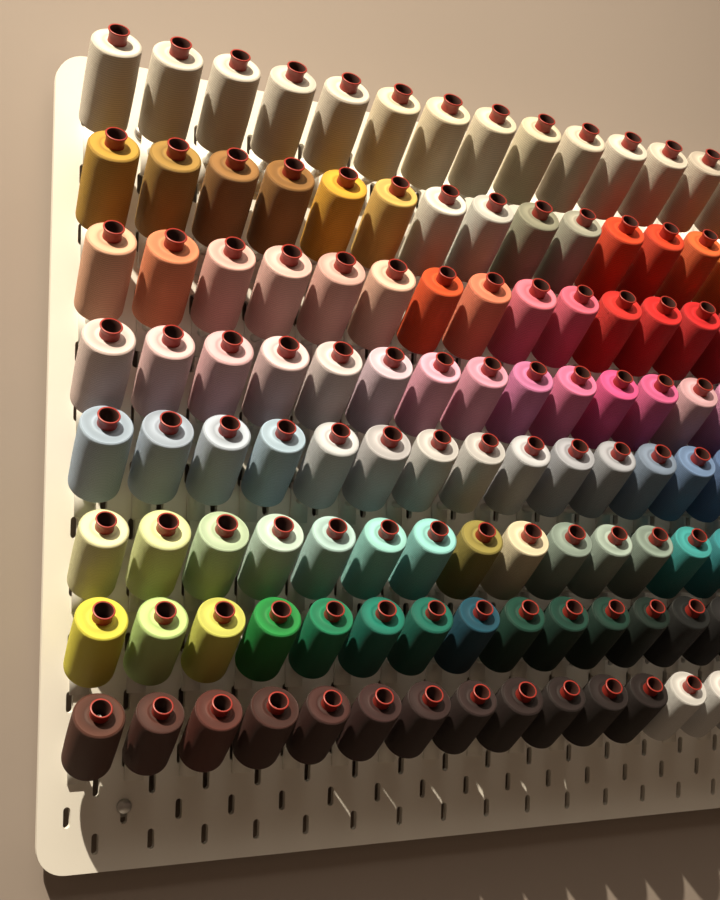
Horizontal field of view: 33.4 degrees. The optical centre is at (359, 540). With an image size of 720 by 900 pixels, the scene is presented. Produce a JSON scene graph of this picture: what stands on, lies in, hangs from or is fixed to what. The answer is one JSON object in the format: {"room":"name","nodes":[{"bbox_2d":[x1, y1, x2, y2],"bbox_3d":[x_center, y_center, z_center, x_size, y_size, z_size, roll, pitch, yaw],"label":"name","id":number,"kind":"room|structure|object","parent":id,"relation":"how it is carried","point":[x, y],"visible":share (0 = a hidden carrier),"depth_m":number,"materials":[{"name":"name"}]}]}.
{"room":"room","nodes":[
{"label":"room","id":0,"kind":"room"},
{"bbox_2d":[0,0,719,899],"bbox_3d":[-0.041,-0.743,0.945,4.400,3.550,0.100,1,1,-26],"label":"wall","id":1,"kind":"structure","parent":0,"point":[649,69],"depth_m":0.92,"materials":[{"name":"beige paint"}]},
{"bbox_2d":[35,56,719,875],"bbox_3d":[0.134,-0.042,0.967,0.760,0.560,0.120,1,1,-26],"label":"pegboard","id":2,"kind":"object","parent":1,"relation":"attached to","point":[60,850],"visible":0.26,"depth_m":0.89,"materials":[{"name":"white metal"}]},
{"bbox_2d":[61,693,125,780],"bbox_3d":[-0.173,0.128,0.779,0.034,0.061,0.065,1,1,-22],"label":"thread spool","id":3,"kind":"object","parent":2,"relation":"on","point":[91,742],"visible":1,"depth_m":0.76,"materials":[{"name":"fabric"}]},
{"bbox_2d":[63,597,127,687],"bbox_3d":[-0.172,0.066,0.778,0.035,0.062,0.065,1,1,-22],"label":"thread spool","id":4,"kind":"object","parent":2,"relation":"on","point":[98,630],"visible":1,"depth_m":0.76,"materials":[{"name":"fabric"}]},
{"bbox_2d":[67,509,128,599],"bbox_3d":[-0.170,0.009,0.776,0.033,0.060,0.064,1,1,-22],"label":"thread spool","id":5,"kind":"object","parent":2,"relation":"on","point":[102,535],"visible":0.97,"depth_m":0.76,"materials":[{"name":"fabric"}]},
{"bbox_2d":[68,406,133,502],"bbox_3d":[-0.168,-0.056,0.775,0.035,0.062,0.066,1,1,-22],"label":"thread spool","id":6,"kind":"object","parent":2,"relation":"on","point":[104,434],"visible":1,"depth_m":0.76,"materials":[{"name":"fabric"}]},
{"bbox_2d":[70,318,135,412],"bbox_3d":[-0.166,-0.111,0.774,0.035,0.062,0.066,1,1,-22],"label":"thread spool","id":7,"kind":"object","parent":2,"relation":"on","point":[106,348],"visible":0.9,"depth_m":0.76,"materials":[{"name":"fabric"}]},
{"bbox_2d":[74,220,136,320],"bbox_3d":[-0.164,-0.172,0.772,0.033,0.060,0.065,1,1,-22],"label":"thread spool","id":8,"kind":"object","parent":2,"relation":"on","point":[109,248],"visible":0.95,"depth_m":0.76,"materials":[{"name":"fabric"}]},
{"bbox_2d":[75,127,139,229],"bbox_3d":[-0.163,-0.230,0.771,0.034,0.061,0.065,1,1,-22],"label":"thread spool","id":9,"kind":"object","parent":2,"relation":"on","point":[111,158],"visible":0.91,"depth_m":0.76,"materials":[{"name":"fabric"}]},
{"bbox_2d":[79,23,141,132],"bbox_3d":[-0.161,-0.294,0.770,0.033,0.060,0.064,1,1,-22],"label":"thread spool","id":10,"kind":"object","parent":2,"relation":"on","point":[114,55],"visible":0.88,"depth_m":0.76,"materials":[{"name":"fabric"}]},
{"bbox_2d":[122,692,184,775],"bbox_3d":[-0.138,0.129,0.796,0.032,0.060,0.064,1,1,-23],"label":"thread spool","id":11,"kind":"object","parent":2,"relation":"on","point":[152,735],"visible":1,"depth_m":0.78,"materials":[{"name":"fabric"}]},
{"bbox_2d":[123,597,188,685],"bbox_3d":[-0.136,0.067,0.795,0.034,0.061,0.065,1,1,-22],"label":"thread spool","id":12,"kind":"object","parent":2,"relation":"on","point":[160,625],"visible":1,"depth_m":0.78,"materials":[{"name":"fabric"}]},
{"bbox_2d":[125,510,190,600],"bbox_3d":[-0.134,0.010,0.794,0.035,0.062,0.065,1,1,-22],"label":"thread spool","id":13,"kind":"object","parent":2,"relation":"on","point":[162,539],"visible":1,"depth_m":0.78,"materials":[{"name":"fabric"}]},
{"bbox_2d":[128,410,193,503],"bbox_3d":[-0.132,-0.055,0.793,0.035,0.062,0.065,1,1,-22],"label":"thread spool","id":14,"kind":"object","parent":2,"relation":"on","point":[165,438],"visible":1,"depth_m":0.78,"materials":[{"name":"fabric"}]},
{"bbox_2d":[131,325,194,416],"bbox_3d":[-0.130,-0.110,0.791,0.033,0.060,0.065,1,1,-22],"label":"thread spool","id":15,"kind":"object","parent":2,"relation":"on","point":[167,354],"visible":0.92,"depth_m":0.77,"materials":[{"name":"fabric"}]},
{"bbox_2d":[132,228,198,327],"bbox_3d":[-0.128,-0.172,0.790,0.035,0.062,0.066,1,1,-22],"label":"thread spool","id":16,"kind":"object","parent":2,"relation":"on","point":[170,257],"visible":0.96,"depth_m":0.77,"materials":[{"name":"fabric"}]},
{"bbox_2d":[135,137,200,237],"bbox_3d":[-0.127,-0.229,0.789,0.034,0.062,0.065,1,1,-22],"label":"thread spool","id":17,"kind":"object","parent":2,"relation":"on","point":[172,169],"visible":0.89,"depth_m":0.77,"materials":[{"name":"fabric"}]},
{"bbox_2d":[138,36,203,142],"bbox_3d":[-0.125,-0.293,0.788,0.034,0.061,0.065,1,1,-22],"label":"thread spool","id":18,"kind":"object","parent":2,"relation":"on","point":[175,68],"visible":0.88,"depth_m":0.77,"materials":[{"name":"fabric"}]},
{"bbox_2d":[178,689,242,771],"bbox_3d":[-0.102,0.129,0.814,0.033,0.061,0.065,1,1,-22],"label":"thread spool","id":19,"kind":"object","parent":2,"relation":"on","point":[209,732],"visible":1,"depth_m":0.80,"materials":[{"name":"fabric"}]},
{"bbox_2d":[181,598,245,682],"bbox_3d":[-0.100,0.068,0.813,0.033,0.061,0.065,1,1,-22],"label":"thread spool","id":20,"kind":"object","parent":2,"relation":"on","point":[217,628],"visible":1,"depth_m":0.80,"materials":[{"name":"fabric"}]},
{"bbox_2d":[182,512,248,600],"bbox_3d":[-0.098,0.011,0.812,0.035,0.062,0.066,1,1,-22],"label":"thread spool","id":21,"kind":"object","parent":2,"relation":"on","point":[220,541],"visible":0.98,"depth_m":0.79,"materials":[{"name":"fabric"}]},
{"bbox_2d":[186,415,250,505],"bbox_3d":[-0.096,-0.054,0.810,0.033,0.061,0.065,1,1,-23],"label":"thread spool","id":22,"kind":"object","parent":2,"relation":"on","point":[223,442],"visible":1,"depth_m":0.79,"materials":[{"name":"fabric"}]},
{"bbox_2d":[187,330,253,422],"bbox_3d":[-0.094,-0.110,0.809,0.034,0.061,0.065,1,1,-22],"label":"thread spool","id":23,"kind":"object","parent":2,"relation":"on","point":[226,357],"visible":0.92,"depth_m":0.79,"materials":[{"name":"fabric"}]},
{"bbox_2d":[190,237,255,333],"bbox_3d":[-0.092,-0.171,0.808,0.033,0.061,0.065,1,1,-22],"label":"thread spool","id":24,"kind":"object","parent":2,"relation":"on","point":[228,266],"visible":0.91,"depth_m":0.79,"materials":[{"name":"fabric"}]},
{"bbox_2d":[192,148,259,246],"bbox_3d":[-0.091,-0.229,0.807,0.035,0.062,0.065,1,1,-22],"label":"thread spool","id":25,"kind":"object","parent":2,"relation":"on","point":[230,180],"visible":0.84,"depth_m":0.79,"materials":[{"name":"fabric"}]},
{"bbox_2d":[196,49,260,152],"bbox_3d":[-0.089,-0.293,0.805,0.033,0.060,0.064,1,1,-22],"label":"thread spool","id":26,"kind":"object","parent":2,"relation":"on","point":[233,82],"visible":0.96,"depth_m":0.79,"materials":[{"name":"fabric"}]},
{"bbox_2d":[232,686,298,768],"bbox_3d":[-0.066,0.130,0.832,0.035,0.062,0.065,1,1,-23],"label":"thread spool","id":27,"kind":"object","parent":2,"relation":"on","point":[270,717],"visible":1,"depth_m":0.81,"materials":[{"name":"fabric"}]},
{"bbox_2d":[235,597,300,681],"bbox_3d":[-0.064,0.069,0.830,0.034,0.061,0.065,1,1,-22],"label":"thread spool","id":28,"kind":"object","parent":2,"relation":"on","point":[274,624],"visible":1,"depth_m":0.81,"materials":[{"name":"fabric"}]},
{"bbox_2d":[237,514,303,600],"bbox_3d":[-0.062,0.012,0.829,0.034,0.061,0.065,1,1,-22],"label":"thread spool","id":29,"kind":"object","parent":2,"relation":"on","point":[275,544],"visible":0.96,"depth_m":0.81,"materials":[{"name":"fabric"}]},
{"bbox_2d":[241,419,305,506],"bbox_3d":[-0.060,-0.053,0.828,0.032,0.060,0.064,1,1,-23],"label":"thread spool","id":30,"kind":"object","parent":2,"relation":"on","point":[279,445],"visible":1,"depth_m":0.81,"materials":[{"name":"fabric"}]},
{"bbox_2d":[242,336,309,426],"bbox_3d":[-0.059,-0.109,0.827,0.035,0.062,0.066,1,1,-22],"label":"thread spool","id":31,"kind":"object","parent":2,"relation":"on","point":[280,367],"visible":0.96,"depth_m":0.81,"materials":[{"name":"fabric"}]},
{"bbox_2d":[244,244,311,339],"bbox_3d":[-0.057,-0.170,0.825,0.034,0.062,0.065,1,1,-22],"label":"thread spool","id":32,"kind":"object","parent":2,"relation":"on","point":[284,273],"visible":0.96,"depth_m":0.81,"materials":[{"name":"fabric"}]},
{"bbox_2d":[246,157,314,254],"bbox_3d":[-0.055,-0.228,0.824,0.035,0.062,0.065,1,1,-22],"label":"thread spool","id":33,"kind":"object","parent":2,"relation":"on","point":[286,188],"visible":0.91,"depth_m":0.81,"materials":[{"name":"fabric"}]},
{"bbox_2d":[250,61,316,162],"bbox_3d":[-0.053,-0.292,0.823,0.033,0.060,0.065,1,1,-22],"label":"thread spool","id":34,"kind":"object","parent":2,"relation":"on","point":[289,92],"visible":0.96,"depth_m":0.81,"materials":[{"name":"fabric"}]},
{"bbox_2d":[286,686,350,764],"bbox_3d":[-0.030,0.131,0.849,0.033,0.060,0.064,1,1,-22],"label":"thread spool","id":35,"kind":"object","parent":2,"relation":"on","point":[325,711],"visible":0.98,"depth_m":0.83,"materials":[{"name":"fabric"}]},
{"bbox_2d":[288,598,352,678],"bbox_3d":[-0.028,0.069,0.848,0.032,0.060,0.064,1,1,-22],"label":"thread spool","id":36,"kind":"object","parent":2,"relation":"on","point":[328,622],"visible":1,"depth_m":0.83,"materials":[{"name":"fabric"}]},
{"bbox_2d":[290,516,355,599],"bbox_3d":[-0.026,0.012,0.847,0.033,0.060,0.064,1,1,-22],"label":"thread spool","id":37,"kind":"object","parent":2,"relation":"on","point":[325,552],"visible":0.99,"depth_m":0.83,"materials":[{"name":"fabric"}]},
{"bbox_2d":[293,422,358,508],"bbox_3d":[-0.024,-0.053,0.845,0.033,0.061,0.065,1,1,-23],"label":"thread spool","id":38,"kind":"object","parent":2,"relation":"on","point":[333,447],"visible":1,"depth_m":0.83,"materials":[{"name":"fabric"}]},
{"bbox_2d":[294,341,362,430],"bbox_3d":[-0.023,-0.108,0.844,0.035,0.062,0.066,1,1,-22],"label":"thread spool","id":39,"kind":"object","parent":2,"relation":"on","point":[334,370],"visible":0.96,"depth_m":0.83,"materials":[{"name":"fabric"}]},
{"bbox_2d":[296,251,365,344],"bbox_3d":[-0.021,-0.170,0.843,0.035,0.062,0.066,1,1,-22],"label":"thread spool","id":40,"kind":"object","parent":2,"relation":"on","point":[337,281],"visible":0.97,"depth_m":0.83,"materials":[{"name":"fabric"}]},
{"bbox_2d":[300,167,366,261],"bbox_3d":[-0.019,-0.227,0.842,0.034,0.061,0.065,1,1,-22],"label":"thread spool","id":41,"kind":"object","parent":2,"relation":"on","point":[340,196],"visible":0.88,"depth_m":0.82,"materials":[{"name":"fabric"}]},
{"bbox_2d":[302,72,369,172],"bbox_3d":[-0.017,-0.291,0.841,0.034,0.061,0.065,1,1,-22],"label":"thread spool","id":42,"kind":"object","parent":2,"relation":"on","point":[343,102],"visible":0.96,"depth_m":0.83,"materials":[{"name":"fabric"}]},
{"bbox_2d":[336,683,401,760],"bbox_3d":[0.006,0.132,0.867,0.033,0.061,0.065,1,1,-22],"label":"thread spool","id":43,"kind":"object","parent":2,"relation":"on","point":[377,707],"visible":0.95,"depth_m":0.85,"materials":[{"name":"fabric"}]},
{"bbox_2d":[338,597,404,677],"bbox_3d":[0.008,0.070,0.866,0.034,0.061,0.065,1,1,-22],"label":"thread spool","id":44,"kind":"object","parent":2,"relation":"on","point":[379,621],"visible":0.98,"depth_m":0.85,"materials":[{"name":"fabric"}]},
{"bbox_2d":[341,518,406,599],"bbox_3d":[0.010,0.013,0.864,0.033,0.060,0.065,1,1,-22],"label":"thread spool","id":45,"kind":"object","parent":2,"relation":"on","point":[381,542],"visible":0.99,"depth_m":0.85,"materials":[{"name":"fabric"}]},
{"bbox_2d":[342,425,410,511],"bbox_3d":[0.012,-0.052,0.863,0.035,0.062,0.066,1,1,-22],"label":"thread spool","id":46,"kind":"object","parent":2,"relation":"on","point":[384,451],"visible":0.99,"depth_m":0.85,"materials":[{"name":"fabric"}]},
{"bbox_2d":[345,347,412,433],"bbox_3d":[0.013,-0.107,0.862,0.034,0.061,0.065,1,1,-22],"label":"thread spool","id":47,"kind":"object","parent":2,"relation":"on","point":[385,375],"visible":0.91,"depth_m":0.84,"materials":[{"name":"fabric"}]},
{"bbox_2d":[347,259,415,349],"bbox_3d":[0.015,-0.169,0.861,0.034,0.062,0.065,1,1,-22],"label":"thread spool","id":48,"kind":"object","parent":2,"relation":"on","point":[387,290],"visible":0.98,"depth_m":0.84,"materials":[{"name":"fabric"}]},
{"bbox_2d":[351,176,417,268],"bbox_3d":[0.017,-0.226,0.859,0.033,0.060,0.065,1,1,-22],"label":"thread spool","id":49,"kind":"object","parent":2,"relation":"on","point":[390,207],"visible":0.92,"depth_m":0.84,"materials":[{"name":"fabric"}]},
{"bbox_2d":[353,83,420,181],"bbox_3d":[0.019,-0.290,0.858,0.033,0.061,0.065,1,1,-23],"label":"thread spool","id":50,"kind":"object","parent":2,"relation":"on","point":[394,112],"visible":0.95,"depth_m":0.84,"materials":[{"name":"fabric"}]},
{"bbox_2d":[384,681,450,758],"bbox_3d":[0.042,0.132,0.884,0.034,0.061,0.065,1,1,-22],"label":"thread spool","id":51,"kind":"object","parent":2,"relation":"on","point":[426,705],"visible":0.96,"depth_m":0.87,"materials":[{"name":"fabric"}]},
{"bbox_2d":[387,597,452,675],"bbox_3d":[0.044,0.071,0.883,0.033,0.060,0.065,1,1,-23],"label":"thread spool","id":52,"kind":"object","parent":2,"relation":"on","point":[428,621],"visible":0.94,"depth_m":0.86,"materials":[{"name":"fabric"}]},
{"bbox_2d":[388,518,456,599],"bbox_3d":[0.046,0.014,0.882,0.034,0.061,0.065,1,1,-22],"label":"thread spool","id":53,"kind":"object","parent":2,"relation":"on","point":[431,543],"visible":0.93,"depth_m":0.86,"materials":[{"name":"fabric"}]},
{"bbox_2d":[392,429,458,511],"bbox_3d":[0.048,-0.051,0.880,0.033,0.060,0.065,1,1,-22],"label":"thread spool","id":54,"kind":"object","parent":2,"relation":"on","point":[434,453],"visible":0.95,"depth_m":0.86,"materials":[{"name":"fabric"}]},
{"bbox_2d":[394,352,460,436],"bbox_3d":[0.049,-0.107,0.879,0.033,0.060,0.065,1,1,-23],"label":"thread spool","id":55,"kind":"object","parent":2,"relation":"on","point":[433,382],"visible":0.95,"depth_m":0.86,"materials":[{"name":"fabric"}]},
{"bbox_2d":[397,266,463,354],"bbox_3d":[0.051,-0.168,0.878,0.032,0.060,0.064,1,1,-22],"label":"thread spool","id":56,"kind":"object","parent":2,"relation":"on","point":[438,292],"visible":0.99,"depth_m":0.86,"materials":[{"name":"fabric"}]},
{"bbox_2d":[398,184,466,275],"bbox_3d":[0.053,-0.226,0.877,0.034,0.061,0.065,1,1,-23],"label":"thread spool","id":57,"kind":"object","parent":2,"relation":"on","point":[439,215],"visible":0.94,"depth_m":0.86,"materials":[{"name":"fabric"}]},
{"bbox_2d":[401,93,470,189],"bbox_3d":[0.055,-0.290,0.876,0.035,0.062,0.065,1,1,-22],"label":"thread spool","id":58,"kind":"object","parent":2,"relation":"on","point":[443,123],"visible":0.95,"depth_m":0.86,"materials":[{"name":"fabric"}]},
{"bbox_2d":[432,680,496,754],"bbox_3d":[0.078,0.133,0.902,0.033,0.060,0.064,1,1,-22],"label":"thread spool","id":59,"kind":"object","parent":2,"relation":"on","point":[473,703],"visible":0.93,"depth_m":0.88,"materials":[{"name":"fabric"}]},
{"bbox_2d":[434,597,499,673],"bbox_3d":[0.080,0.071,0.901,0.033,0.060,0.065,1,1,-22],"label":"thread spool","id":60,"kind":"object","parent":2,"relation":"on","point":[476,620],"visible":0.92,"depth_m":0.88,"materials":[{"name":"fabric"}]},
{"bbox_2d":[436,520,502,599],"bbox_3d":[0.082,0.015,0.899,0.034,0.061,0.065,1,1,-22],"label":"thread spool","id":61,"kind":"object","parent":2,"relation":"on","point":[479,543],"visible":0.95,"depth_m":0.88,"materials":[{"name":"fabric"}]},
{"bbox_2d":[438,432,504,513],"bbox_3d":[0.084,-0.051,0.898,0.033,0.060,0.064,1,1,-22],"label":"thread spool","id":62,"kind":"object","parent":2,"relation":"on","point":[480,457],"visible":0.96,"depth_m":0.88,"materials":[{"name":"fabric"}]},
{"bbox_2d":[440,357,508,440],"bbox_3d":[0.085,-0.106,0.897,0.034,0.061,0.065,1,1,-22],"label":"thread spool","id":63,"kind":"object","parent":2,"relation":"on","point":[481,384],"visible":0.91,"depth_m":0.88,"materials":[{"name":"fabric"}]},
{"bbox_2d":[442,272,511,359],"bbox_3d":[0.087,-0.167,0.896,0.034,0.061,0.065,1,1,-22],"label":"thread spool","id":64,"kind":"object","parent":2,"relation":"on","point":[485,298],"visible":1,"depth_m":0.88,"materials":[{"name":"fabric"}]},
{"bbox_2d":[445,193,513,282],"bbox_3d":[0.089,-0.225,0.895,0.034,0.061,0.065,1,1,-22],"label":"thread spool","id":65,"kind":"object","parent":2,"relation":"on","point":[487,221],"visible":0.9,"depth_m":0.88,"materials":[{"name":"fabric"}]},
{"bbox_2d":[448,104,516,197],"bbox_3d":[0.091,-0.289,0.893,0.033,0.061,0.065,1,1,-22],"label":"thread spool","id":66,"kind":"object","parent":2,"relation":"on","point":[489,135],"visible":0.97,"depth_m":0.88,"materials":[{"name":"fabric"}]},
{"bbox_2d":[476,677,543,752],"bbox_3d":[0.114,0.134,0.920,0.035,0.062,0.066,1,1,-22],"label":"thread spool","id":67,"kind":"object","parent":2,"relation":"hanging from","point":[520,701],"visible":0.87,"depth_m":0.90,"materials":[{"name":"fabric"}]},
{"bbox_2d":[479,597,544,672],"bbox_3d":[0.116,0.072,0.918,0.034,0.061,0.065,1,1,-22],"label":"thread spool","id":68,"kind":"object","parent":2,"relation":"on","point":[522,619],"visible":0.91,"depth_m":0.90,"materials":[{"name":"fabric"}]},
{"bbox_2d":[480,521,548,599],"bbox_3d":[0.117,0.015,0.917,0.035,0.062,0.066,1,1,-22],"label":"thread spool","id":69,"kind":"object","parent":2,"relation":"on","point":[525,544],"visible":0.93,"depth_m":0.90,"materials":[{"name":"fabric"}]},
{"bbox_2d":[483,435,550,514],"bbox_3d":[0.119,-0.050,0.916,0.033,0.060,0.065,1,1,-22],"label":"thread spool","id":70,"kind":"object","parent":2,"relation":"on","point":[527,458],"visible":0.93,"depth_m":0.90,"materials":[{"name":"fabric"}]},
{"bbox_2d":[485,361,553,443],"bbox_3d":[0.121,-0.105,0.915,0.034,0.061,0.065,1,1,-22],"label":"thread spool","id":71,"kind":"object","parent":2,"relation":"on","point":[529,385],"visible":0.88,"depth_m":0.90,"materials":[{"name":"fabric"}]},
{"bbox_2d":[487,278,556,364],"bbox_3d":[0.123,-0.167,0.913,0.035,0.062,0.066,1,1,-22],"label":"thread spool","id":72,"kind":"object","parent":2,"relation":"on","point":[532,303],"visible":0.93,"depth_m":0.90,"materials":[{"name":"fabric"}]},
{"bbox_2d":[489,200,558,288],"bbox_3d":[0.125,-0.224,0.912,0.034,0.061,0.065,1,1,-22],"label":"thread spool","id":73,"kind":"object","parent":2,"relation":"on","point":[533,227],"visible":0.84,"depth_m":0.90,"materials":[{"name":"fabric"}]},
{"bbox_2d":[493,113,560,204],"bbox_3d":[0.127,-0.288,0.911,0.033,0.060,0.065,1,1,-22],"label":"thread spool","id":74,"kind":"object","parent":2,"relation":"on","point":[536,141],"visible":0.94,"depth_m":0.90,"materials":[{"name":"fabric"}]},
{"bbox_2d":[521,676,585,748],"bbox_3d":[0.150,0.135,0.937,0.033,0.060,0.065,1,1,-22],"label":"thread spool","id":75,"kind":"object","parent":2,"relation":"on","point":[564,699],"visible":0.83,"depth_m":0.92,"materials":[{"name":"fabric"}]},
{"bbox_2d":[522,596,588,671],"bbox_3d":[0.152,0.073,0.936,0.034,0.061,0.065,1,1,-22],"label":"thread spool","id":76,"kind":"object","parent":2,"relation":"on","point":[566,619],"visible":0.91,"depth_m":0.92,"materials":[{"name":"fabric"}]},
{"bbox_2d":[524,522,591,599],"bbox_3d":[0.153,0.016,0.935,0.035,0.062,0.066,1,1,-22],"label":"thread spool","id":77,"kind":"object","parent":2,"relation":"on","point":[570,545],"visible":0.91,"depth_m":0.92,"materials":[{"name":"fabric"}]},
{"bbox_2d":[526,438,594,516],"bbox_3d":[0.155,-0.049,0.933,0.034,0.061,0.065,1,1,-22],"label":"thread spool","id":78,"kind":"object","parent":2,"relation":"on","point":[572,460],"visible":0.93,"depth_m":0.92,"materials":[{"name":"fabric"}]},
{"bbox_2d":[528,366,596,446],"bbox_3d":[0.157,-0.105,0.932,0.034,0.061,0.065,1,1,-21],"label":"thread spool","id":79,"kind":"object","parent":2,"relation":"on","point":[574,388],"visible":0.93,"depth_m":0.92,"materials":[{"name":"fabric"}]},
{"bbox_2d":[531,285,598,367],"bbox_3d":[0.159,-0.166,0.931,0.033,0.060,0.065,1,1,-23],"label":"thread spool","id":80,"kind":"object","parent":2,"relation":"on","point":[576,308],"visible":0.93,"depth_m":0.92,"materials":[{"name":"fabric"}]},
{"bbox_2d":[533,208,601,293],"bbox_3d":[0.161,-0.223,0.930,0.033,0.060,0.064,1,1,-22],"label":"thread spool","id":81,"kind":"object","parent":2,"relation":"on","point":[577,234],"visible":0.87,"depth_m":0.91,"materials":[{"name":"fabric"}]},
{"bbox_2d":[535,123,604,212],"bbox_3d":[0.163,-0.287,0.928,0.034,0.061,0.065,1,1,-23],"label":"thread spool","id":82,"kind":"object","parent":2,"relation":"on","point":[580,149],"visible":0.92,"depth_m":0.91,"materials":[{"name":"fabric"}]},
{"bbox_2d":[562,674,627,746],"bbox_3d":[0.186,0.135,0.955,0.035,0.062,0.065,1,1,-22],"label":"thread spool","id":83,"kind":"object","parent":2,"relation":"on","point":[606,697],"visible":0.89,"depth_m":0.94,"materials":[{"name":"fabric"}]},
{"bbox_2d":[565,597,629,669],"bbox_3d":[0.188,0.074,0.954,0.033,0.060,0.065,1,1,-22],"label":"thread spool","id":84,"kind":"object","parent":2,"relation":"on","point":[609,618],"visible":0.91,"depth_m":0.94,"materials":[{"name":"fabric"}]},
{"bbox_2d":[567,524,632,598],"bbox_3d":[0.189,0.017,0.952,0.034,0.061,0.065,1,1,-23],"label":"thread spool","id":85,"kind":"object","parent":2,"relation":"on","point":[612,545],"visible":0.91,"depth_m":0.93,"materials":[{"name":"fabric"}]},
{"bbox_2d":[569,441,635,517],"bbox_3d":[0.191,-0.048,0.951,0.034,0.061,0.065,1,1,-23],"label":"thread spool","id":86,"kind":"object","parent":2,"relation":"on","point":[615,462],"visible":0.92,"depth_m":0.93,"materials":[{"name":"fabric"}]},
{"bbox_2d":[570,370,638,448],"bbox_3d":[0.193,-0.104,0.950,0.034,0.061,0.065,1,1,-22],"label":"thread spool","id":87,"kind":"object","parent":2,"relation":"on","point":[616,392],"visible":0.86,"depth_m":0.93,"materials":[{"name":"fabric"}]},
{"bbox_2d":[572,290,641,372],"bbox_3d":[0.195,-0.165,0.949,0.035,0.062,0.065,1,1,-23],"label":"thread spool","id":88,"kind":"object","parent":2,"relation":"on","point":[619,313],"visible":0.91,"depth_m":0.93,"materials":[{"name":"fabric"}]},
{"bbox_2d":[574,215,644,300],"bbox_3d":[0.197,-0.223,0.948,0.035,0.062,0.065,1,1,-23],"label":"thread spool","id":89,"kind":"object","parent":2,"relation":"on","point":[620,240],"visible":0.8,"depth_m":0.93,"materials":[{"name":"fabric"}]},
{"bbox_2d":[577,131,646,219],"bbox_3d":[0.199,-0.287,0.946,0.034,0.061,0.065,1,1,-22],"label":"thread spool","id":90,"kind":"object","parent":2,"relation":"on","point":[623,157],"visible":0.84,"depth_m":0.93,"materials":[{"name":"fabric"}]},
{"bbox_2d":[603,673,667,743],"bbox_3d":[0.222,0.136,0.972,0.034,0.061,0.065,1,1,-22],"label":"thread spool","id":91,"kind":"object","parent":2,"relation":"on","point":[647,695],"visible":0.84,"depth_m":0.95,"materials":[{"name":"fabric"}]},
{"bbox_2d":[605,597,669,667],"bbox_3d":[0.224,0.074,0.971,0.032,0.060,0.064,1,1,-22],"label":"thread spool","id":92,"kind":"object","parent":2,"relation":"on","point":[649,617],"visible":0.84,"depth_m":0.95,"materials":[{"name":"fabric"}]},
{"bbox_2d":[607,525,672,598],"bbox_3d":[0.225,0.018,0.970,0.034,0.061,0.065,1,1,-22],"label":"thread spool","id":93,"kind":"object","parent":2,"relation":"on","point":[652,546],"visible":0.92,"depth_m":0.95,"materials":[{"name":"fabric"}]},
{"bbox_2d":[609,443,676,519],"bbox_3d":[0.227,-0.048,0.969,0.035,0.062,0.065,1,1,-22],"label":"thread spool","id":94,"kind":"object","parent":2,"relation":"on","point":[655,464],"visible":0.93,"depth_m":0.95,"materials":[{"name":"fabric"}]},
{"bbox_2d":[611,374,678,451],"bbox_3d":[0.229,-0.103,0.967,0.034,0.061,0.065,1,1,-22],"label":"thread spool","id":95,"kind":"object","parent":2,"relation":"on","point":[657,396],"visible":0.8,"depth_m":0.95,"materials":[{"name":"fabric"}]},
{"bbox_2d":[613,296,681,376],"bbox_3d":[0.231,-0.164,0.966,0.035,0.062,0.065,1,1,-22],"label":"thread spool","id":96,"kind":"object","parent":2,"relation":"on","point":[661,317],"visible":0.92,"depth_m":0.95,"materials":[{"name":"fabric"}]},
{"bbox_2d":[615,222,684,305],"bbox_3d":[0.233,-0.222,0.965,0.034,0.061,0.065,1,1,-22],"label":"thread spool","id":97,"kind":"object","parent":2,"relation":"on","point":[662,246],"visible":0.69,"depth_m":0.95,"materials":[{"name":"fabric"}]},
{"bbox_2d":[617,140,687,226],"bbox_3d":[0.234,-0.286,0.964,0.035,0.062,0.065,1,1,-22],"label":"thread spool","id":98,"kind":"object","parent":2,"relation":"on","point":[665,164],"visible":0.82,"depth_m":0.95,"materials":[{"name":"fabric"}]},
{"bbox_2d":[644,596,709,666],"bbox_3d":[0.259,0.075,0.989,0.034,0.061,0.065,1,1,-23],"label":"thread spool","id":99,"kind":"object","parent":2,"relation":"on","point":[689,617],"visible":0.86,"depth_m":0.97,"materials":[{"name":"fabric"}]},
{"bbox_2d":[646,527,711,598],"bbox_3d":[0.261,0.018,0.988,0.034,0.061,0.065,1,1,-22],"label":"thread spool","id":100,"kind":"object","parent":2,"relation":"on","point":[692,547],"visible":0.94,"depth_m":0.97,"materials":[{"name":"fabric"}]},
{"bbox_2d":[648,446,715,520],"bbox_3d":[0.263,-0.047,0.986,0.035,0.062,0.065,1,1,-22],"label":"thread spool","id":101,"kind":"object","parent":2,"relation":"on","point":[695,466],"visible":0.95,"depth_m":0.97,"materials":[{"name":"fabric"}]},
{"bbox_2d":[650,378,717,453],"bbox_3d":[0.265,-0.102,0.985,0.034,0.061,0.065,1,1,-22],"label":"thread spool","id":102,"kind":"object","parent":2,"relation":"on","point":[697,399],"visible":0.8,"depth_m":0.97,"materials":[{"name":"fabric"}]},
{"bbox_2d":[652,301,719,380],"bbox_3d":[0.267,-0.164,0.984,0.035,0.062,0.065,1,1,-23],"label":"thread spool","id":103,"kind":"object","parent":2,"relation":"on","point":[700,323],"visible":0.87,"depth_m":0.97,"materials":[{"name":"fabric"}]},
{"bbox_2d":[654,229,719,309],"bbox_3d":[0.268,-0.221,0.983,0.033,0.060,0.065,1,1,-22],"label":"thread spool","id":104,"kind":"object","parent":2,"relation":"on","point":[700,254],"visible":0.74,"depth_m":0.97,"materials":[{"name":"fabric"}]},
{"bbox_2d":[657,149,719,232],"bbox_3d":[0.270,-0.285,0.981,0.033,0.060,0.064,1,1,-22],"label":"thread spool","id":105,"kind":"object","parent":2,"relation":"on","point":[700,179],"visible":0.84,"depth_m":0.97,"materials":[{"name":"fabric"}]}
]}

